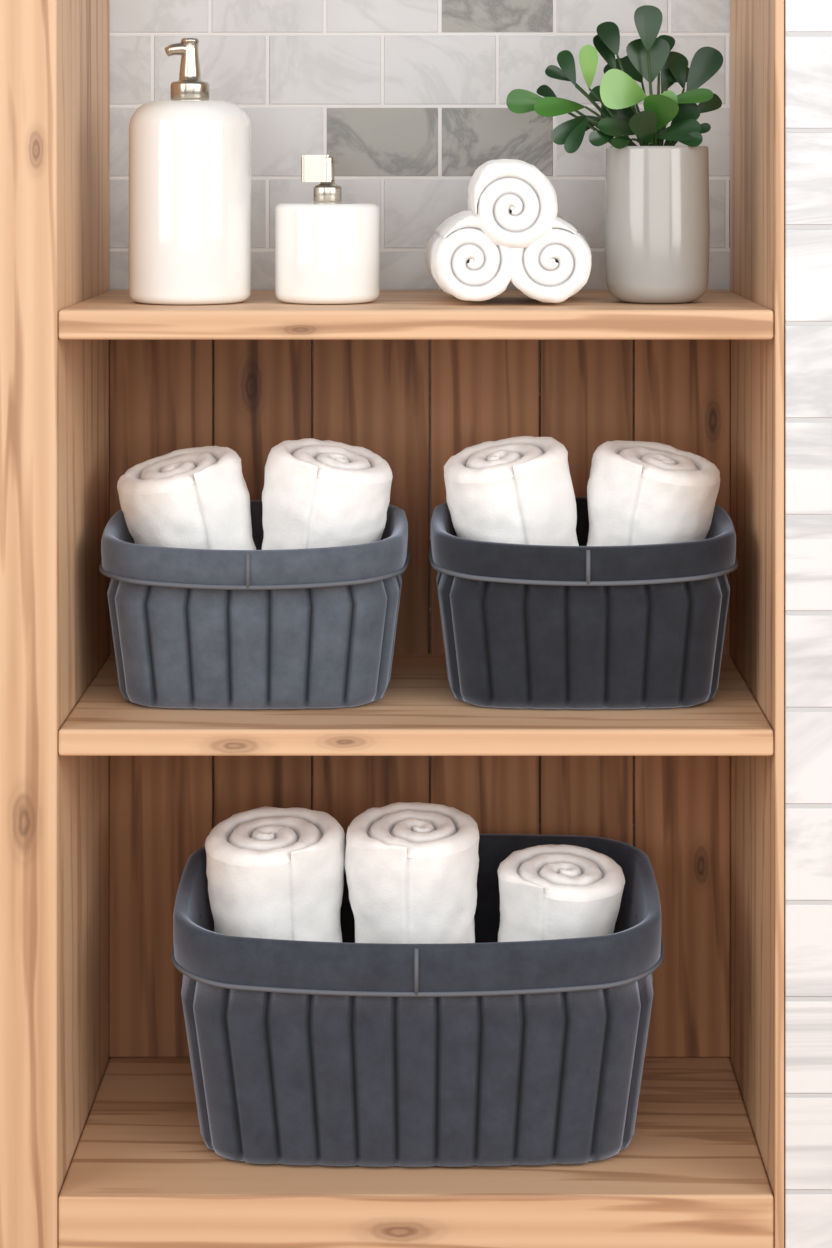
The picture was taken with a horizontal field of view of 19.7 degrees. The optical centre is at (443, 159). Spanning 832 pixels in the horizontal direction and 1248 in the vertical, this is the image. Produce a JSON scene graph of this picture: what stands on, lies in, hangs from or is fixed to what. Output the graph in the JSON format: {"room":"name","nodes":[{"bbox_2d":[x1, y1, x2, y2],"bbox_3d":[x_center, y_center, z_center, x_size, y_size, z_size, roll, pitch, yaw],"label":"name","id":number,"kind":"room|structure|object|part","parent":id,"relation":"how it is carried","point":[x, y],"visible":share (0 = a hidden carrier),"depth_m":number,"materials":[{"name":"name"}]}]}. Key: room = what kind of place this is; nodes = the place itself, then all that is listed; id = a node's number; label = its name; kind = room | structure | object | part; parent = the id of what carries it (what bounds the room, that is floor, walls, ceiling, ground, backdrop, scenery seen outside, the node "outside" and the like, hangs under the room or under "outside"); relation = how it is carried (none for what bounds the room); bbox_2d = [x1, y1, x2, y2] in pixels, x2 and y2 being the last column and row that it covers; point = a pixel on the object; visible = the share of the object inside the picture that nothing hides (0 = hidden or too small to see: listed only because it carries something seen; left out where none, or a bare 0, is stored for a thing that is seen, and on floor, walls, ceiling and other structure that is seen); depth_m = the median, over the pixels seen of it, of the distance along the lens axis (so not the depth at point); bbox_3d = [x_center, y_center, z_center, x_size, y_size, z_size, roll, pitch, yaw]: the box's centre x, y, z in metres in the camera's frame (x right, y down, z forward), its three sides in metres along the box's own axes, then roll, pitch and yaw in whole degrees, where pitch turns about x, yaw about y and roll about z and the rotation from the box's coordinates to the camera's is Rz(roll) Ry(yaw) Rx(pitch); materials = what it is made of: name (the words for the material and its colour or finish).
{"room":"bathroom","nodes":[
{"label":"bathroom","id":0,"kind":"room"},
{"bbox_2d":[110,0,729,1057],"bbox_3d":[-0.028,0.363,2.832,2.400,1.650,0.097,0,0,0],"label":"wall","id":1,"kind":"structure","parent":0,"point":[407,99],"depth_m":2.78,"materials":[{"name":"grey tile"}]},
{"bbox_2d":[784,0,831,1247],"bbox_3d":[0.757,0.363,2.591,0.830,1.650,0.382,0,0,0],"label":"wall","id":2,"kind":"structure","parent":0,"point":[807,23],"depth_m":2.40,"materials":[{"name":"white tile"}]},
{"bbox_3d":[-0.028,1.213,1.040,3.200,0.050,3.680,0,0,0],"label":"floor","id":3,"kind":"structure","parent":0,"visible":0},
{"bbox_2d":[0,0,783,1247],"bbox_3d":[-0.099,0.363,2.590,0.878,1.650,0.380,0,0,0],"label":"wooden shelving unit","id":4,"kind":"object","parent":3,"relation":"on","point":[106,798],"visible":0.69,"depth_m":2.54,"materials":[{"name":"brown wood"}]},
{"bbox_3d":[-0.463,0.363,2.590,0.151,1.650,0.380,0,0,0],"label":"panel","id":5,"kind":"part","parent":4,"relation":"part of","materials":[{"name":"brown wood"}]},
{"bbox_2d":[129,38,250,304],"bbox_3d":[-0.268,0.011,2.530,0.128,0.278,0.128,0,0,0],"label":"soap dispenser","id":6,"kind":"object","parent":4,"relation":"on","point":[190,152],"visible":1,"depth_m":2.48,"materials":[{"name":"white ceramic"}]},
{"bbox_2d":[99,500,409,708],"bbox_3d":[-0.201,0.475,2.577,0.329,0.188,0.243,0,0,0],"label":"storage basket","id":7,"kind":"object","parent":4,"relation":"on","point":[313,628],"visible":0.88,"depth_m":2.47,"materials":[{"name":"grey fabric"}]},
{"bbox_2d":[117,446,255,549],"bbox_3d":[-0.268,0.431,2.584,0.171,0.243,0.128,0,0,-39],"label":"rolled towel","id":8,"kind":"object","parent":7,"relation":"in","point":[197,497],"visible":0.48,"depth_m":2.53,"materials":[{"name":"white fabric"}]},
{"bbox_2d":[261,438,392,549],"bbox_3d":[-0.135,0.428,2.578,0.166,0.252,0.125,0,0,29],"label":"rolled towel","id":9,"kind":"object","parent":7,"relation":"in","point":[316,493],"visible":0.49,"depth_m":2.53,"materials":[{"name":"white fabric"}]},
{"bbox_2d":[275,155,379,303],"bbox_3d":[-0.123,0.072,2.530,0.111,0.155,0.111,0,0,0],"label":"soap dispenser","id":10,"kind":"object","parent":4,"relation":"on","point":[327,248],"visible":1,"depth_m":2.48,"materials":[{"name":"white ceramic"}]},
{"bbox_2d":[171,834,663,1166],"bbox_3d":[-0.028,0.900,2.585,0.522,0.270,0.303,0,0,0],"label":"storage basket","id":11,"kind":"object","parent":4,"relation":"on","point":[487,1051],"visible":0.82,"depth_m":2.45,"materials":[{"name":"fabric"}]},
{"bbox_2d":[205,806,345,941],"bbox_3d":[-0.176,0.864,2.585,0.147,0.314,0.170,0,0,17],"label":"rolled towel","id":12,"kind":"object","parent":11,"relation":"in","point":[272,872],"visible":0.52,"depth_m":2.53,"materials":[{"name":"white fabric"}]},
{"bbox_2d":[344,802,478,943],"bbox_3d":[-0.036,0.862,2.585,0.147,0.322,0.159,0,0,-10],"label":"rolled towel","id":13,"kind":"object","parent":11,"relation":"in","point":[411,868],"visible":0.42,"depth_m":2.52,"materials":[{"name":"white fabric"}]},
{"bbox_2d":[497,844,624,941],"bbox_3d":[0.119,0.884,2.587,0.133,0.273,0.156,0,0,-32],"label":"rolled towel","id":14,"kind":"object","parent":11,"relation":"in","point":[550,891],"visible":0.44,"depth_m":2.54,"materials":[{"name":"white fabric"}]},
{"bbox_2d":[425,211,511,300],"bbox_3d":[0.028,0.101,2.547,0.088,0.093,0.193,0,0,-4],"label":"rolled towel","id":15,"kind":"object","parent":4,"relation":"on","point":[460,257],"visible":0.87,"depth_m":2.45,"materials":[{"name":"white fabric"}]},
{"bbox_2d":[511,215,591,302],"bbox_3d":[0.112,0.102,2.547,0.090,0.092,0.194,0,0,3],"label":"rolled towel","id":16,"kind":"object","parent":4,"relation":"on","point":[557,265],"visible":0.87,"depth_m":2.45,"materials":[{"name":"white fabric"}]},
{"bbox_2d":[468,159,557,247],"bbox_3d":[0.071,0.046,2.541,0.089,0.094,0.193,0,0,-2],"label":"rolled towel","id":17,"kind":"object","parent":16,"relation":"on","point":[514,203],"visible":0.97,"depth_m":2.45,"materials":[{"name":"white fabric"}]},
{"bbox_2d":[428,497,737,708],"bbox_3d":[0.148,0.473,2.577,0.329,0.192,0.243,0,0,0],"label":"storage basket","id":18,"kind":"object","parent":4,"relation":"on","point":[582,626],"visible":0.8,"depth_m":2.47,"materials":[{"name":"grey fabric"}]},
{"bbox_2d":[444,436,578,545],"bbox_3d":[0.083,0.426,2.579,0.170,0.255,0.129,0,0,-26],"label":"rolled towel","id":19,"kind":"object","parent":18,"relation":"in","point":[513,490],"visible":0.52,"depth_m":2.52,"materials":[{"name":"white fabric"}]},
{"bbox_2d":[587,441,719,545],"bbox_3d":[0.216,0.429,2.581,0.166,0.251,0.126,0,0,36],"label":"rolled towel","id":20,"kind":"object","parent":18,"relation":"in","point":[639,492],"visible":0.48,"depth_m":2.53,"materials":[{"name":"white fabric"}]},
{"bbox_2d":[506,5,722,302],"bbox_3d":[0.181,-0.007,2.532,0.231,0.313,0.114,0,0,0],"label":"potted plant","id":21,"kind":"object","parent":4,"relation":"on","point":[657,218],"visible":1,"depth_m":2.49,"materials":[{"name":"green plant"}]},
{"bbox_3d":[0.336,0.363,2.590,0.010,1.650,0.380,0,0,0],"label":"panel","id":22,"kind":"part","parent":4,"relation":"part of","materials":[{"name":"brown wood"}]}
]}

